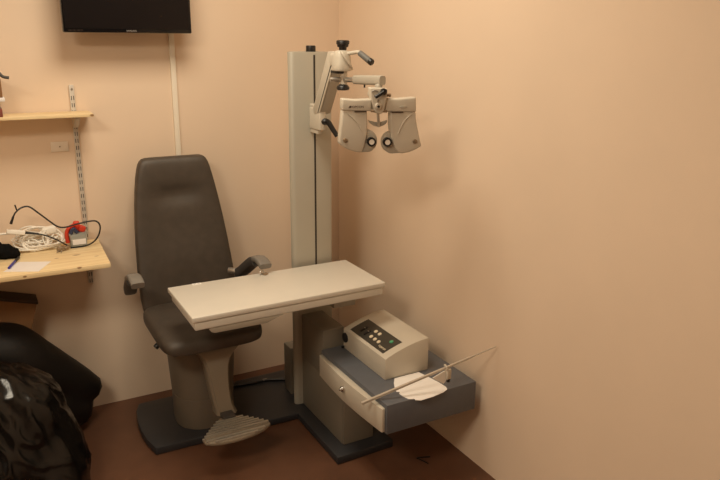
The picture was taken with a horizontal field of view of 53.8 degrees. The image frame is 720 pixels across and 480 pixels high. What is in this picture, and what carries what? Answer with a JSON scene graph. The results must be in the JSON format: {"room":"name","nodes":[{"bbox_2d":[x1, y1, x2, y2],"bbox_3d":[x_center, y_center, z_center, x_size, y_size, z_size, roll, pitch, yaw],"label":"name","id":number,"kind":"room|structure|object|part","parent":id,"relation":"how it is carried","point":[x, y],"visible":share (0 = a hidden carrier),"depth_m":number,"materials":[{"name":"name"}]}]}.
{"room":"examination room","nodes":[
{"label":"examination room","id":0,"kind":"room"},
{"bbox_2d":[0,0,338,406],"bbox_3d":[-1.443,-0.405,2.739,3.137,2.460,0.050,-8,18,-28],"label":"wall","id":1,"kind":"structure","parent":0,"point":[232,67],"depth_m":3.05,"materials":[{"name":"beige paint"}]},
{"bbox_2d":[0,111,93,120],"bbox_3d":[-1.672,-0.412,2.476,1.392,0.012,0.138,-8,18,-28],"label":"wall shelf","id":2,"kind":"object","parent":1,"relation":"attached to","point":[64,114],"visible":1,"depth_m":2.69,"materials":[{"name":"brown wood"}]},
{"bbox_3d":[-1.464,-0.462,2.580,0.287,0.030,0.130,-8,18,-28],"label":"flat box","id":3,"kind":"object","parent":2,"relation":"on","visible":0},
{"bbox_3d":[-1.467,-0.489,2.574,0.282,0.026,0.125,-8,18,-28],"label":"paper stack","id":4,"kind":"object","parent":3,"relation":"on","visible":0},
{"bbox_3d":[-1.455,-0.508,2.566,0.300,0.014,0.130,-8,18,-28],"label":"folder","id":5,"kind":"object","parent":4,"relation":"on","visible":0},
{"bbox_2d":[0,80,2,97],"bbox_3d":[-1.459,-0.547,2.556,0.294,0.067,0.125,-8,18,-28],"label":"carton","id":6,"kind":"object","parent":5,"relation":"on","point":[1,95],"visible":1,"depth_m":2.57,"materials":[{"name":"brown cardboard"}]},
{"bbox_2d":[0,72,8,78],"bbox_3d":[-1.392,-0.586,2.517,0.264,0.035,0.017,-7,17,-23],"label":"cable","id":7,"kind":"object","parent":6,"relation":"on","point":[1,75],"visible":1,"depth_m":2.56,"materials":[{"name":"grey plastic"}]},
{"bbox_2d":[0,239,110,282],"bbox_3d":[-1.623,0.135,2.521,1.383,0.018,0.376,-8,18,-28],"label":"board","id":8,"kind":"object","parent":1,"relation":"attached to","point":[93,256],"visible":0.82,"depth_m":2.69,"materials":[{"name":"brown wood"}]},
{"bbox_2d":[0,242,20,258],"bbox_3d":[-1.435,0.032,2.700,0.253,0.084,0.105,-6,17,-23],"label":"pouch","id":9,"kind":"object","parent":8,"relation":"on","point":[7,251],"visible":1,"depth_m":2.70,"materials":[{"name":"black fabric"}]},
{"bbox_2d":[4,261,50,271],"bbox_3d":[-1.230,0.098,2.625,0.126,0.001,0.120,0,16,-3],"label":"paper sheet","id":10,"kind":"object","parent":8,"relation":"on","point":[19,266],"visible":1,"depth_m":2.62,"materials":[{"name":"white paper"}]},
{"bbox_2d":[8,256,19,268],"bbox_3d":[-1.295,0.085,2.652,0.010,0.010,0.133,-2,16,-10],"label":"pen","id":11,"kind":"object","parent":10,"relation":"on","point":[18,257],"visible":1,"depth_m":2.65,"materials":[{"name":"blue plastic"}]},
{"bbox_2d":[0,225,70,251],"bbox_3d":[-1.341,-0.003,2.790,0.362,0.104,0.108,-8,18,-28],"label":"extension cord","id":12,"kind":"object","parent":8,"relation":"on","point":[47,239],"visible":0.96,"depth_m":2.82,"materials":[{"name":"white plastic"}]},
{"bbox_2d":[41,225,56,234],"bbox_3d":[-1.252,-0.040,2.855,0.057,0.037,0.032,-8,18,-28],"label":"cable","id":13,"kind":"object","parent":12,"relation":"attached to","point":[51,229],"depth_m":2.84,"materials":[{"name":"white plastic"}]},
{"bbox_2d":[9,205,100,247],"bbox_3d":[-1.199,-0.056,2.803,0.331,0.200,0.018,-8,18,-28],"label":"power cable","id":14,"kind":"object","parent":8,"relation":"on","point":[18,209],"visible":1,"depth_m":2.81,"materials":[{"name":"black plastic"}]},
{"bbox_2d":[56,245,69,252],"bbox_3d":[-1.184,0.035,2.814,0.036,0.019,0.066,5,16,14],"label":"plug","id":15,"kind":"object","parent":8,"relation":"on","point":[60,249],"visible":1,"depth_m":2.81,"materials":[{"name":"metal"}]},
{"bbox_2d":[64,221,87,246],"bbox_3d":[-1.157,-0.026,2.884,0.086,0.100,0.058,-8,18,-28],"label":"transformer","id":16,"kind":"object","parent":8,"relation":"on","point":[76,235],"visible":0.94,"depth_m":2.87,"materials":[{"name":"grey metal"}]},
{"bbox_3d":[-1.138,0.007,2.877,0.051,0.022,0.002,-8,18,-28],"label":"label plate","id":17,"kind":"part","parent":16,"relation":"part of","materials":[{"name":"white paper"}]},
{"bbox_2d":[50,141,68,151],"bbox_3d":[-1.206,-0.375,2.849,0.066,0.040,0.008,-8,18,-28],"label":"wall plate","id":18,"kind":"object","parent":1,"relation":"attached to","point":[60,146],"visible":1,"depth_m":2.85,"materials":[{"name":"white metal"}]},
{"bbox_2d":[68,85,92,282],"bbox_3d":[-1.128,-0.206,2.889,0.020,0.829,0.099,-8,18,-28],"label":"shelf rail","id":19,"kind":"object","parent":1,"relation":"attached to","point":[71,87],"depth_m":2.89,"materials":[{"name":"metal"}]},
{"bbox_3d":[-1.123,-0.467,2.809,0.020,0.054,0.086,-8,18,-28],"label":"shelf bracket","id":20,"kind":"part","parent":19,"relation":"part of","materials":[{"name":"white metal"}]},
{"bbox_2d":[59,0,191,33],"bbox_3d":[-0.921,-0.958,2.763,0.483,0.291,0.145,-8,18,-28],"label":"television","id":21,"kind":"object","parent":1,"relation":"attached to","point":[92,16],"visible":1,"depth_m":2.72,"materials":[{"name":"black plastic"}]},
{"bbox_2d":[168,33,180,154],"bbox_3d":[-0.792,-0.134,3.154,0.022,1.718,0.014,-8,18,-28],"label":"trim","id":22,"kind":"structure","parent":1,"relation":"attached to","point":[170,35],"depth_m":3.01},
{"bbox_2d":[80,364,494,479],"bbox_3d":[-0.394,1.338,1.245,3.137,0.060,4.424,-8,18,-28],"label":"floor","id":23,"kind":"structure","parent":0,"point":[287,450],"depth_m":2.81,"materials":[{"name":"brown plastic"}]},
{"bbox_2d":[0,291,37,329],"bbox_3d":[-1.489,0.493,2.857,0.397,0.620,0.104,-8,18,-28],"label":"carton","id":24,"kind":"object","parent":23,"relation":"on","point":[19,308],"visible":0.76,"depth_m":2.82,"materials":[{"name":"brown cardboard"}]},
{"bbox_2d":[0,360,91,479],"bbox_3d":[-1.294,0.685,2.390,0.526,0.553,0.731,14,21,40],"label":"jacket","id":25,"kind":"object","parent":23,"relation":"on","point":[41,438],"visible":1,"depth_m":2.38,"materials":[{"name":"black fabric"}]},
{"bbox_2d":[0,322,101,424],"bbox_3d":[-1.350,0.574,2.800,0.652,0.543,0.240,-11,20,-36],"label":"chair","id":26,"kind":"object","parent":23,"relation":"on","point":[80,386],"visible":0.34,"depth_m":2.81,"materials":[{"name":"black leather"}]},
{"bbox_2d":[136,40,475,463],"bbox_3d":[-0.291,0.059,2.722,1.062,1.594,1.080,-8,18,-28],"label":"ophthalmic instrument stand","id":27,"kind":"object","parent":23,"relation":"on","point":[322,385],"visible":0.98,"depth_m":2.87,"materials":[{"name":"grey metal"}]},
{"bbox_2d":[123,154,271,445],"bbox_3d":[-0.643,0.251,2.844,0.551,1.083,0.733,-8,18,-28],"label":"chair","id":28,"kind":"object","parent":27,"relation":"on","point":[181,238],"visible":0.89,"depth_m":2.94,"materials":[{"name":"black leather"}]},
{"bbox_3d":[-0.897,0.174,2.780,0.051,0.141,0.197,-6,17,-22],"label":"arm stem","id":29,"kind":"part","parent":28,"relation":"part of","materials":[{"name":"grey plastic"}]},
{"bbox_3d":[-0.846,0.151,2.660,0.050,0.043,0.132,-8,18,-28],"label":"armrest","id":30,"kind":"part","parent":28,"relation":"part of","materials":[{"name":"grey plastic"}]},
{"bbox_3d":[-0.756,-0.029,3.035,0.413,0.652,0.167,-8,18,-28],"label":"backrest","id":31,"kind":"part","parent":28,"relation":"part of","materials":[{"name":"black leather"}]},
{"bbox_3d":[-0.644,0.338,2.885,0.406,0.078,0.424,-8,18,-28],"label":"seat","id":32,"kind":"part","parent":28,"relation":"part of","materials":[{"name":"black leather"}]},
{"bbox_3d":[-0.474,0.113,3.006,0.051,0.141,0.197,-10,19,-33],"label":"arm stem","id":33,"kind":"part","parent":28,"relation":"part of","materials":[{"name":"grey plastic"}]},
{"bbox_3d":[-0.408,0.088,2.895,0.050,0.043,0.132,-8,18,-28],"label":"armrest","id":34,"kind":"part","parent":28,"relation":"part of","materials":[{"name":"grey plastic"}]},
{"bbox_3d":[-0.442,0.786,3.009,0.883,0.034,0.805,-8,18,-28],"label":"plate","id":35,"kind":"part","parent":27,"relation":"part of","materials":[{"name":"black metal"}]},
{"bbox_2d":[168,260,384,332],"bbox_3d":[-0.321,0.226,2.750,0.770,0.116,0.372,-8,18,-28],"label":"table","id":36,"kind":"object","parent":27,"relation":"attached to","point":[227,304],"visible":0.99,"depth_m":2.66,"materials":[{"name":"beige laminate"}]},
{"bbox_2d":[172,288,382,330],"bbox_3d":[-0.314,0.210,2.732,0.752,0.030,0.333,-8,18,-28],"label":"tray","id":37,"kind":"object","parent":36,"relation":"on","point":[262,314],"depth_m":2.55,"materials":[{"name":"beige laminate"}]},
{"bbox_3d":[-0.136,-0.590,2.682,0.005,0.243,0.195,-8,18,-28],"label":"arm","id":38,"kind":"part","parent":27,"relation":"part of","materials":[{"name":"beige metal"}]},
{"bbox_3d":[-0.117,-0.437,2.763,0.072,0.074,0.031,6,17,19],"label":"clamp lever","id":39,"kind":"part","parent":27,"relation":"part of","materials":[{"name":"black plastic"}]},
{"bbox_3d":[-0.113,-0.593,2.695,0.044,0.240,0.189,-8,18,-28],"label":"slanting arm","id":40,"kind":"part","parent":27,"relation":"part of","materials":[{"name":"grey metal"}]},
{"bbox_3d":[-0.059,-0.569,2.516,0.062,0.023,0.109,-8,18,-28],"label":"swing rod","id":41,"kind":"part","parent":27,"relation":"part of","materials":[{"name":"metal"}]},
{"bbox_3d":[-0.061,-0.692,2.525,0.047,0.038,0.047,-8,18,-28],"label":"knob","id":42,"kind":"part","parent":27,"relation":"part of","materials":[{"name":"black plastic"}]},
{"bbox_3d":[-0.061,-0.553,2.565,0.047,0.022,0.047,-8,18,-28],"label":"knob","id":43,"kind":"part","parent":27,"relation":"part of","materials":[{"name":"black plastic"}]},
{"bbox_3d":[-0.059,-0.578,2.559,0.027,0.064,0.027,-8,18,-28],"label":"pivot post","id":44,"kind":"part","parent":27,"relation":"part of","materials":[{"name":"metal"}]},
{"bbox_3d":[-0.045,0.571,2.680,0.027,0.092,0.500,-8,18,-28],"label":"drawer","id":45,"kind":"part","parent":27,"relation":"part of","materials":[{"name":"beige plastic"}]},
{"bbox_3d":[-0.017,-0.657,2.491,0.016,0.019,0.081,-13,21,-40],"label":"handle","id":46,"kind":"part","parent":27,"relation":"part of","materials":[{"name":"white metal"}]},
{"bbox_3d":[-0.008,0.700,2.837,0.134,0.229,0.010,-8,18,-28],"label":"cabinet panel","id":47,"kind":"part","parent":27,"relation":"part of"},
{"bbox_3d":[0.028,-0.545,2.413,0.028,0.038,0.175,-9,19,-31],"label":"swing arm","id":48,"kind":"part","parent":27,"relation":"part of","materials":[{"name":"white metal"}]},
{"bbox_2d":[338,87,420,152],"bbox_3d":[0.064,-0.394,2.332,0.276,0.215,0.125,-3,16,-11],"label":"phoropter","id":49,"kind":"object","parent":27,"relation":"hanging from","point":[402,135],"visible":1,"depth_m":2.30,"materials":[{"name":"beige plastic"}]},
{"bbox_3d":[0.058,-0.428,2.272,0.023,0.023,0.010,-3,16,-11],"label":"knob","id":50,"kind":"part","parent":49,"relation":"part of","materials":[{"name":"metal"}]},
{"bbox_3d":[0.060,-0.393,2.311,0.014,0.051,0.010,-3,16,-11],"label":"hanger rod","id":51,"kind":"part","parent":49,"relation":"part of","materials":[{"name":"metal"}]},
{"bbox_3d":[0.066,-0.466,2.256,0.045,0.033,0.020,-8,18,-28],"label":"tilt lever","id":52,"kind":"part","parent":49,"relation":"part of","materials":[{"name":"black plastic"}]},
{"bbox_2d":[341,310,428,379],"bbox_3d":[0.091,0.406,2.794,0.204,0.132,0.332,-8,18,-28],"label":"control unit","id":53,"kind":"object","parent":27,"relation":"on","point":[390,347],"visible":1,"depth_m":2.71,"materials":[{"name":"beige plastic"}]},
{"bbox_3d":[-0.061,0.396,2.877,0.008,0.041,0.041,-8,18,-28],"label":"knob","id":54,"kind":"part","parent":53,"relation":"part of","materials":[{"name":"black plastic"}]},
{"bbox_3d":[0.060,0.374,2.768,0.084,0.030,0.258,-8,18,-28],"label":"button panel","id":55,"kind":"part","parent":53,"relation":"part of","materials":[{"name":"beige plastic"}]},
{"bbox_2d":[322,345,475,433],"bbox_3d":[0.137,0.540,2.774,0.386,0.114,0.520,-8,18,-28],"label":"drawer","id":56,"kind":"object","parent":27,"relation":"on","point":[392,412],"depth_m":2.60,"materials":[{"name":"grey metal"}]},
{"bbox_2d":[394,372,446,400],"bbox_3d":[0.209,0.534,2.587,0.178,0.002,0.187,-8,18,-28],"label":"card","id":57,"kind":"object","parent":27,"relation":"on","point":[426,388],"visible":0.94,"depth_m":2.58,"materials":[{"name":"white paper"}]},
{"bbox_2d":[361,346,496,404],"bbox_3d":[0.249,0.479,2.511,0.501,0.169,0.033,-4,16,-16],"label":"rod","id":58,"kind":"object","parent":27,"relation":"on","point":[444,376],"visible":1,"depth_m":2.51,"materials":[{"name":"metal"}]},
{"bbox_2d":[416,456,429,463],"bbox_3d":[0.259,0.865,2.807,0.059,0.005,0.047,14,20,38],"label":"cable tie","id":59,"kind":"object","parent":23,"relation":"on","point":[422,456],"visible":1,"depth_m":2.81,"materials":[{"name":"black plastic"}]},
{"bbox_2d":[339,0,719,479],"bbox_3d":[0.978,-0.062,1.601,0.050,2.460,4.374,-8,18,-28],"label":"wall","id":60,"kind":"structure","parent":0,"point":[556,208],"depth_m":2.24,"materials":[{"name":"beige paint"}]}
]}

